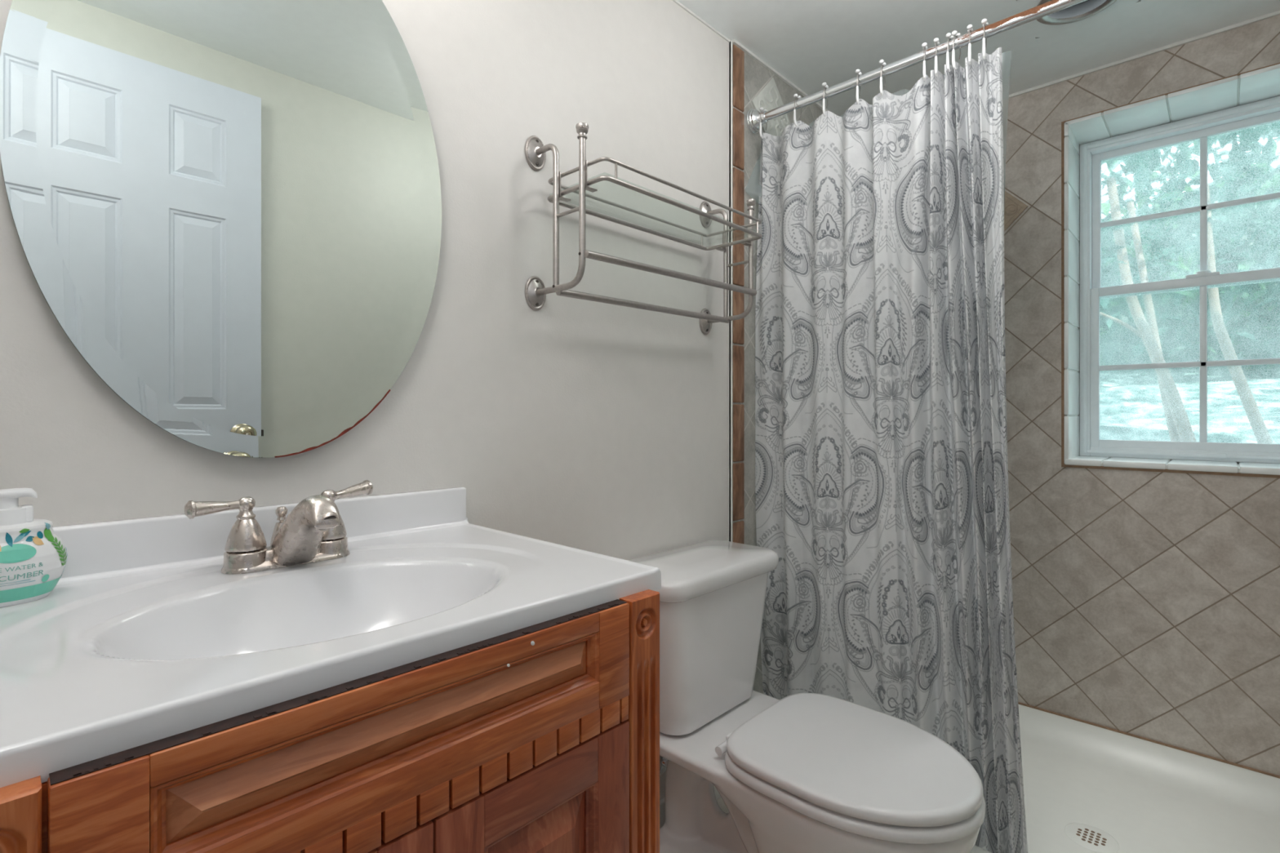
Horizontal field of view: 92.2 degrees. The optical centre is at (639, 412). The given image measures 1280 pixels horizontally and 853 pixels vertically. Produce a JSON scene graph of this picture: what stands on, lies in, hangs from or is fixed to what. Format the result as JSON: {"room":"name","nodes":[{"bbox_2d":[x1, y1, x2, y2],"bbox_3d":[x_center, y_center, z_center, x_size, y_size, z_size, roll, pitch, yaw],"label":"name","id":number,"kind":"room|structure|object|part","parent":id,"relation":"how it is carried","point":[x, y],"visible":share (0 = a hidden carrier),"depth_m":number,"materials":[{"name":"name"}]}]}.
{"room":"bathroom","nodes":[
{"label":"bathroom","id":0,"kind":"room"},
{"bbox_2d":[0,0,822,799],"bbox_3d":[0.051,0.003,1.657,0.108,2.194,3.070,0,0,44],"label":"wall","id":1,"kind":"structure","parent":0,"point":[600,428],"depth_m":1.31,"materials":[{"name":"paint"}]},
{"bbox_2d":[0,0,441,457],"bbox_3d":[-0.564,-0.360,0.929,0.022,0.857,0.563,0,0,44],"label":"oval mirror","id":2,"kind":"object","parent":1,"relation":"attached to","point":[230,211],"visible":1,"depth_m":0.89,"materials":[{"name":"silver mirror"}]},
{"bbox_2d":[52,486,466,578],"bbox_3d":[-0.566,0.190,0.928,0.020,0.096,0.672,0,0,44],"label":"backsplash","id":3,"kind":"structure","parent":1,"relation":"attached to","point":[92,548],"depth_m":0.86,"materials":[{"name":"stone"}]},
{"bbox_2d":[524,122,762,334],"bbox_3d":[0.055,-0.404,1.444,0.208,0.376,0.640,0,0,44],"label":"towel shelf","id":4,"kind":"object","parent":1,"relation":"attached to","point":[535,292],"visible":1,"depth_m":1.31,"materials":[{"name":"grey metal"}]},
{"bbox_3d":[-0.142,-0.399,1.226,0.081,0.007,0.007,0,0,44],"label":"tie rod","id":5,"kind":"part","parent":4,"relation":"part of","materials":[{"name":"grey metal"}]},
{"bbox_3d":[-0.046,-0.467,1.194,0.005,0.036,0.005,0,0,44],"label":"rim post","id":6,"kind":"part","parent":4,"relation":"part of","materials":[{"name":"grey metal"}]},
{"bbox_3d":[0.263,-0.399,1.651,0.081,0.007,0.007,0,0,44],"label":"tie rod","id":7,"kind":"part","parent":4,"relation":"part of","materials":[{"name":"grey metal"}]},
{"bbox_2d":[659,755,667,774],"bbox_3d":[0.067,0.900,1.580,0.036,0.068,0.068,0,0,44],"label":"flange","id":8,"kind":"object","parent":1,"relation":"attached to","point":[663,762],"visible":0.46,"depth_m":1.58,"materials":[{"name":"silver metal"}]},
{"bbox_2d":[659,786,720,829],"bbox_3d":[-0.034,1.050,1.490,0.014,0.100,0.870,0,0,44],"label":"baseboard","id":9,"kind":"structure","parent":1,"relation":"attached to","point":[662,803],"depth_m":1.58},
{"bbox_2d":[728,39,732,542],"bbox_3d":[0.290,-0.047,1.833,0.011,2.094,0.073,0,0,44],"label":"trim","id":10,"kind":"structure","parent":1,"relation":"attached to","point":[731,40],"depth_m":1.81,"materials":[{"name":"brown tile"}]},
{"bbox_2d":[733,44,744,543],"bbox_3d":[0.290,-0.044,1.832,0.013,2.079,0.055,0,0,44],"label":"trim","id":11,"kind":"structure","parent":1,"relation":"attached to","point":[738,54],"depth_m":1.82,"materials":[{"name":"brown tile"}]},
{"bbox_2d":[751,77,791,136],"bbox_3d":[0.426,-0.950,1.961,0.014,0.236,0.236,0,0,44],"label":"tile","id":12,"kind":"structure","parent":1,"relation":"attached to","point":[769,98],"depth_m":1.95,"materials":[{"name":"grey tile"}]},
{"bbox_2d":[745,0,1086,133],"bbox_3d":[0.902,-0.890,1.354,1.542,0.072,0.072,0,0,44],"label":"shower rod","id":13,"kind":"object","parent":1,"relation":"attached to","point":[753,116],"visible":0.91,"depth_m":1.55,"materials":[{"name":"silver metal"}]},
{"bbox_2d":[759,106,767,138],"bbox_3d":[0.372,-0.870,1.856,0.012,0.092,0.039,0,0,44],"label":"curtain hook","id":14,"kind":"object","parent":13,"relation":"hanging from","point":[762,109],"visible":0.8,"depth_m":1.84,"materials":[{"name":"white metal"}]},
{"bbox_2d":[793,93,801,126],"bbox_3d":[0.456,-0.870,1.777,0.039,0.092,0.012,0,0,-43],"label":"curtain hook","id":15,"kind":"object","parent":13,"relation":"hanging from","point":[795,95],"visible":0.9,"depth_m":1.76,"materials":[{"name":"white plastic"}]},
{"bbox_2d":[822,82,828,116],"bbox_3d":[0.517,-0.870,1.718,0.012,0.092,0.039,0,0,32],"label":"curtain hook","id":16,"kind":"object","parent":13,"relation":"hanging from","point":[824,85],"visible":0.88,"depth_m":1.70,"materials":[{"name":"white plastic"}]},
{"bbox_2d":[855,69,862,104],"bbox_3d":[0.587,-0.870,1.652,0.012,0.092,0.039,0,0,32],"label":"curtain hook","id":17,"kind":"object","parent":13,"relation":"hanging from","point":[858,72],"visible":0.94,"depth_m":1.64,"materials":[{"name":"white plastic"}]},
{"bbox_2d":[879,59,885,96],"bbox_3d":[0.634,-0.870,1.607,0.012,0.092,0.039,0,0,37],"label":"curtain hook","id":18,"kind":"object","parent":13,"relation":"hanging from","point":[882,62],"visible":0.89,"depth_m":1.59,"materials":[{"name":"white plastic"}]},
{"bbox_2d":[755,47,1027,852],"bbox_3d":[0.617,0.096,1.641,0.725,1.885,0.054,0,0,44],"label":"shower curtain","id":19,"kind":"object","parent":13,"relation":"hanging from","point":[882,491],"visible":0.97,"depth_m":1.60,"materials":[{"name":"fabric"}]},
{"bbox_2d":[921,42,927,80],"bbox_3d":[0.710,-0.870,1.534,0.012,0.092,0.039,0,0,29],"label":"curtain hook","id":20,"kind":"object","parent":13,"relation":"hanging from","point":[924,45],"visible":0.94,"depth_m":1.52,"materials":[{"name":"white plastic"}]},
{"bbox_2d":[933,37,939,76],"bbox_3d":[0.730,-0.870,1.515,0.012,0.092,0.039,0,0,31],"label":"curtain hook","id":21,"kind":"object","parent":13,"relation":"hanging from","point":[936,42],"visible":0.91,"depth_m":1.50,"materials":[{"name":"white plastic"}]},
{"bbox_2d":[946,32,954,71],"bbox_3d":[0.753,-0.870,1.493,0.039,0.092,0.012,0,0,-42],"label":"curtain hook","id":22,"kind":"object","parent":13,"relation":"hanging from","point":[948,34],"visible":0.88,"depth_m":1.48,"materials":[{"name":"white plastic"}]},
{"bbox_2d":[951,30,960,69],"bbox_3d":[0.763,-0.870,1.484,0.039,0.092,0.012,0,0,-37],"label":"curtain hook","id":23,"kind":"object","parent":13,"relation":"hanging from","point":[953,33],"visible":0.94,"depth_m":1.47,"materials":[{"name":"white plastic"}]},
{"bbox_2d":[966,24,973,64],"bbox_3d":[0.784,-0.870,1.463,0.012,0.092,0.039,0,0,31],"label":"curtain hook","id":24,"kind":"object","parent":13,"relation":"hanging from","point":[969,27],"visible":0.94,"depth_m":1.45,"materials":[{"name":"white plastic"}]},
{"bbox_2d":[981,18,988,59],"bbox_3d":[0.808,-0.870,1.441,0.012,0.092,0.039,0,0,37],"label":"curtain hook","id":25,"kind":"object","parent":13,"relation":"hanging from","point":[984,21],"visible":0.95,"depth_m":1.43,"materials":[{"name":"white plastic"}]},
{"bbox_2d":[671,0,1279,111],"bbox_3d":[0.629,-1.089,1.075,1.553,0.009,2.424,0,0,44],"label":"trim","id":26,"kind":"structure","parent":1,"relation":"attached to","point":[735,42],"depth_m":1.87,"materials":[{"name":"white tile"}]},
{"bbox_2d":[716,797,728,813],"bbox_3d":[0.646,1.150,1.091,1.750,0.100,3.070,0,0,44],"label":"floor","id":27,"kind":"structure","parent":0,"point":[720,802],"depth_m":1.72,"materials":[{"name":"tile"}]},
{"bbox_2d":[0,589,659,852],"bbox_3d":[-0.369,0.666,0.742,0.554,0.868,0.626,0,0,44],"label":"vanity cabinet","id":28,"kind":"object","parent":27,"relation":"on","point":[544,737],"visible":1,"depth_m":0.56,"materials":[{"name":"brown wood"}]},
{"bbox_3d":[-0.210,0.612,0.590,0.018,0.746,0.584,0,0,44],"label":"frame","id":29,"kind":"part","parent":28,"relation":"part of","materials":[{"name":"brown wood"}]},
{"bbox_2d":[0,486,661,787],"bbox_3d":[-0.388,0.241,0.760,0.508,0.200,0.674,0,0,44],"label":"sink","id":30,"kind":"object","parent":28,"relation":"in","point":[142,637],"visible":0.84,"depth_m":0.72,"materials":[{"name":"ceramic"}]},
{"bbox_2d":[0,488,67,607],"bbox_3d":[-0.708,0.149,0.687,0.092,0.127,0.102,0,0,44],"label":"soap dispenser","id":31,"kind":"object","parent":30,"relation":"on","point":[33,557],"visible":1,"depth_m":0.68,"materials":[{"name":"white plastic"}]},
{"bbox_2d":[0,522,67,603],"bbox_3d":[-0.705,0.165,0.687,0.087,0.079,0.097,0,0,44],"label":"label","id":32,"kind":"object","parent":31,"relation":"attached to","point":[33,557],"depth_m":0.67,"materials":[{"name":"white paper"}]},
{"bbox_2d":[183,480,373,574],"bbox_3d":[-0.459,0.160,0.839,0.184,0.107,0.245,0,0,44],"label":"faucet","id":33,"kind":"object","parent":30,"relation":"on","point":[314,531],"visible":1,"depth_m":0.83,"materials":[{"name":"silver metal"}]},
{"bbox_3d":[-0.557,0.125,0.810,0.024,0.024,0.068,0,0,44],"label":"lever","id":34,"kind":"part","parent":33,"relation":"part of","materials":[{"name":"silver metal"}]},
{"bbox_3d":[-0.537,0.150,0.839,0.048,0.070,0.048,0,0,44],"label":"handle","id":35,"kind":"part","parent":33,"relation":"part of","materials":[{"name":"silver metal"}]},
{"bbox_3d":[-0.518,0.165,0.889,0.030,0.058,0.030,0,0,44],"label":"lift rod","id":36,"kind":"part","parent":33,"relation":"part of","materials":[{"name":"silver metal"}]},
{"bbox_3d":[-0.452,0.161,0.833,0.160,0.106,0.059,0,0,44],"label":"spout","id":37,"kind":"part","parent":33,"relation":"part of","materials":[{"name":"silver metal"}]},
{"bbox_3d":[-0.463,0.150,0.917,0.048,0.070,0.048,0,0,44],"label":"handle","id":38,"kind":"part","parent":33,"relation":"part of","materials":[{"name":"silver metal"}]},
{"bbox_3d":[-0.444,0.119,0.947,0.024,0.025,0.068,0,0,32],"label":"lever","id":39,"kind":"part","parent":33,"relation":"part of","materials":[{"name":"silver metal"}]},
{"bbox_3d":[-0.202,0.291,0.580,0.006,0.112,0.512,0,0,44],"label":"drawer","id":40,"kind":"part","parent":28,"relation":"part of","materials":[{"name":"brown wood"}]},
{"bbox_3d":[-0.286,0.405,0.482,0.019,0.052,0.154,0,0,44],"label":"rail","id":41,"kind":"part","parent":28,"relation":"part of","materials":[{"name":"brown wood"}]},
{"bbox_3d":[-0.197,0.245,0.576,0.019,0.022,0.415,0,0,44],"label":"rail","id":42,"kind":"part","parent":28,"relation":"part of","materials":[{"name":"brown wood"}]},
{"bbox_3d":[-0.197,0.286,0.576,0.018,0.060,0.414,0,0,44],"label":"moulding","id":43,"kind":"part","parent":28,"relation":"part of","materials":[{"name":"brown wood"}]},
{"bbox_3d":[-0.197,0.286,0.575,0.018,0.044,0.398,0,0,44],"label":"panel","id":44,"kind":"part","parent":28,"relation":"part of","materials":[{"name":"brown wood"}]},
{"bbox_3d":[-0.197,0.332,0.576,0.019,0.032,0.415,0,0,44],"label":"rail","id":45,"kind":"part","parent":28,"relation":"part of","materials":[{"name":"brown wood"}]},
{"bbox_3d":[-0.107,0.680,0.669,0.018,0.484,0.136,0,0,44],"label":"panel","id":46,"kind":"part","parent":28,"relation":"part of","materials":[{"name":"brown wood"}]},
{"bbox_3d":[-0.108,0.405,0.669,0.019,0.052,0.152,0,0,44],"label":"rail","id":47,"kind":"part","parent":28,"relation":"part of","materials":[{"name":"brown wood"}]},
{"bbox_3d":[-0.108,0.680,0.669,0.018,0.500,0.152,0,0,44],"label":"moulding","id":48,"kind":"part","parent":28,"relation":"part of","materials":[{"name":"brown wood"}]},
{"bbox_2d":[628,540,985,852],"bbox_3d":[0.330,0.727,1.329,0.744,0.746,0.448,0,0,44],"label":"toilet","id":49,"kind":"object","parent":27,"relation":"on","point":[798,772],"visible":0.98,"depth_m":1.29,"materials":[{"name":"ceramic"}]},
{"bbox_3d":[0.143,0.379,1.508,0.226,0.050,0.448,0,0,44],"label":"tank lid","id":50,"kind":"part","parent":49,"relation":"part of","materials":[{"name":"ceramic"}]},
{"bbox_3d":[0.139,0.556,1.509,0.194,0.317,0.414,0,0,44],"label":"tank","id":51,"kind":"part","parent":49,"relation":"part of","materials":[{"name":"ceramic"}]},
{"bbox_3d":[0.328,0.909,1.318,0.716,0.381,0.369,0,0,44],"label":"bowl","id":52,"kind":"part","parent":49,"relation":"part of","materials":[{"name":"ceramic"}]},
{"bbox_3d":[0.428,0.677,1.222,0.446,0.024,0.380,0,0,44],"label":"seat lid","id":53,"kind":"part","parent":49,"relation":"part of","materials":[{"name":"plastic"}]},
{"bbox_3d":[0.428,0.706,1.222,0.454,0.022,0.382,0,0,44],"label":"seat","id":54,"kind":"part","parent":49,"relation":"part of","materials":[{"name":"plastic"}]},
{"bbox_2d":[969,704,1279,852],"bbox_3d":[1.148,1.048,1.611,1.540,0.104,0.922,0,0,44],"label":"shower pan","id":55,"kind":"object","parent":27,"relation":"on","point":[1088,788],"visible":0.39,"depth_m":1.68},
{"bbox_2d":[677,0,1279,116],"bbox_3d":[0.646,-1.224,1.091,1.750,0.260,3.070,0,0,44],"label":"ceiling","id":56,"kind":"structure","parent":0,"point":[811,43],"depth_m":1.77,"materials":[{"name":"paint"}]},
{"bbox_2d":[1036,0,1116,25],"bbox_3d":[1.163,-1.208,1.634,0.196,0.242,0.196,0,0,44],"label":"recessed light","id":57,"kind":"object","parent":56,"relation":"in","point":[1086,9],"visible":0.66,"depth_m":1.70,"materials":[{"name":"grey metal"}]},
{"bbox_2d":[1002,14,1279,775],"bbox_3d":[1.584,0.003,2.075,1.550,2.194,0.350,0,0,44],"label":"wall","id":58,"kind":"structure","parent":0,"point":[1146,604],"depth_m":1.91,"materials":[{"name":"tile"}]},
{"bbox_2d":[1004,190,1027,231],"bbox_3d":[1.226,-0.699,2.164,0.236,0.236,0.014,0,0,44],"label":"tile","id":59,"kind":"structure","parent":58,"relation":"attached to","point":[1014,207],"depth_m":2.12,"materials":[{"name":"beige tile"}]},
{"bbox_2d":[1064,123,1079,463],"bbox_3d":[1.471,-0.390,2.094,0.013,1.116,0.229,0,0,44],"label":"trim","id":60,"kind":"structure","parent":58,"relation":"attached to","point":[1072,147],"depth_m":2.04,"materials":[{"name":"tile"}]},
{"bbox_2d":[1017,702,1279,778],"bbox_3d":[1.464,0.994,1.943,1.542,0.005,0.007,0,0,44],"label":"trim","id":61,"kind":"structure","parent":58,"relation":"attached to","point":[1019,703],"depth_m":1.85,"materials":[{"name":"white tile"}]},
{"bbox_2d":[1064,75,1239,472],"bbox_3d":[1.709,-0.390,1.871,0.663,1.120,0.223,0,0,44],"label":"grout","id":62,"kind":"structure","parent":58,"relation":"attached to","point":[1238,79],"depth_m":1.95,"materials":[{"name":"white tile"}]},
{"bbox_2d":[1061,62,1279,478],"bbox_3d":[1.634,-0.388,1.792,0.679,1.133,0.012,0,0,44],"label":"trim","id":63,"kind":"structure","parent":58,"relation":"attached to","point":[1063,464],"depth_m":2.02,"materials":[{"name":"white tile"}]},
{"bbox_2d":[1065,63,1279,144],"bbox_3d":[1.707,-0.945,1.869,0.659,0.013,0.229,0,0,44],"label":"trim","id":64,"kind":"structure","parent":58,"relation":"attached to","point":[1261,84],"depth_m":1.89,"materials":[{"name":"tile"}]},
{"bbox_2d":[1065,455,1279,475],"bbox_3d":[1.706,0.162,1.868,0.659,0.019,0.231,0,0,44],"label":"trim","id":65,"kind":"structure","parent":58,"relation":"attached to","point":[1120,462],"depth_m":1.85,"materials":[{"name":"tile"}]},
{"bbox_2d":[1080,95,1279,463],"bbox_3d":[1.800,-0.393,1.966,0.639,1.090,0.100,0,0,44],"label":"window","id":66,"kind":"structure","parent":58,"relation":"in","point":[1264,112],"depth_m":2.02,"materials":[{"name":"plastic"}]},
{"bbox_3d":[1.785,-0.153,1.950,0.579,0.554,0.028,0,0,44],"label":"sash","id":67,"kind":"part","parent":66,"relation":"part of","materials":[{"name":"plastic"}]},
{"bbox_3d":[1.807,-0.654,1.973,0.579,0.512,0.028,0,0,44],"label":"sash","id":68,"kind":"part","parent":66,"relation":"part of","materials":[{"name":"plastic"}]},
{"bbox_3d":[1.785,-0.153,1.950,0.539,0.502,0.004,0,0,44],"label":"pane","id":69,"kind":"part","parent":66,"relation":"part of","materials":[{"name":"clear glass"}]},
{"bbox_3d":[1.770,0.134,1.937,0.110,0.016,0.016,0,0,44],"label":"lift rail","id":70,"kind":"part","parent":66,"relation":"part of","materials":[{"name":"plastic"}]},
{"label":"outside","id":71,"kind":"structure","parent":0,"visible":0},
{"bbox_2d":[1100,358,1279,444],"bbox_3d":[4.117,-0.299,4.407,10.000,1.166,6.500,0,0,44],"label":"ground","id":72,"kind":"structure","parent":71,"point":[1228,421],"depth_m":3.37,"materials":[{"name":"white snow"}]},
{"bbox_2d":[1100,123,1279,379],"bbox_3d":[5.231,-1.353,3.619,7.336,3.266,3.094,0,0,44],"label":"shrub","id":73,"kind":"object","parent":72,"relation":"on","point":[1251,313],"visible":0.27,"depth_m":4.22,"materials":[{"name":"green plant"}]},
{"bbox_2d":[1100,121,1279,441],"bbox_3d":[2.321,-0.739,2.861,1.307,1.889,1.295,0,0,44],"label":"tree","id":74,"kind":"object","parent":72,"relation":"on","point":[1179,426],"visible":0.35,"depth_m":2.61,"materials":[{"name":"green plant"}]},
{"bbox_3d":[2.002,-0.379,2.627,0.300,0.209,0.019,0,0,37],"label":"stem","id":75,"kind":"part","parent":74,"relation":"part of","materials":[{"name":"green plant"}]},
{"bbox_3d":[2.124,-0.398,2.549,0.309,1.208,0.065,0,0,44],"label":"stem","id":76,"kind":"part","parent":74,"relation":"part of","materials":[{"name":"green plant"}]},
{"bbox_3d":[2.163,-0.349,2.580,0.195,1.105,0.034,0,0,44],"label":"stem","id":77,"kind":"part","parent":74,"relation":"part of","materials":[{"name":"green plant"}]},
{"bbox_2d":[1199,183,1273,444],"bbox_3d":[3.254,-0.744,2.123,1.544,1.900,1.546,0,0,-28],"label":"tree","id":78,"kind":"object","parent":72,"relation":"on","point":[1261,433],"visible":0.65,"depth_m":2.37,"materials":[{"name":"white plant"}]}
]}

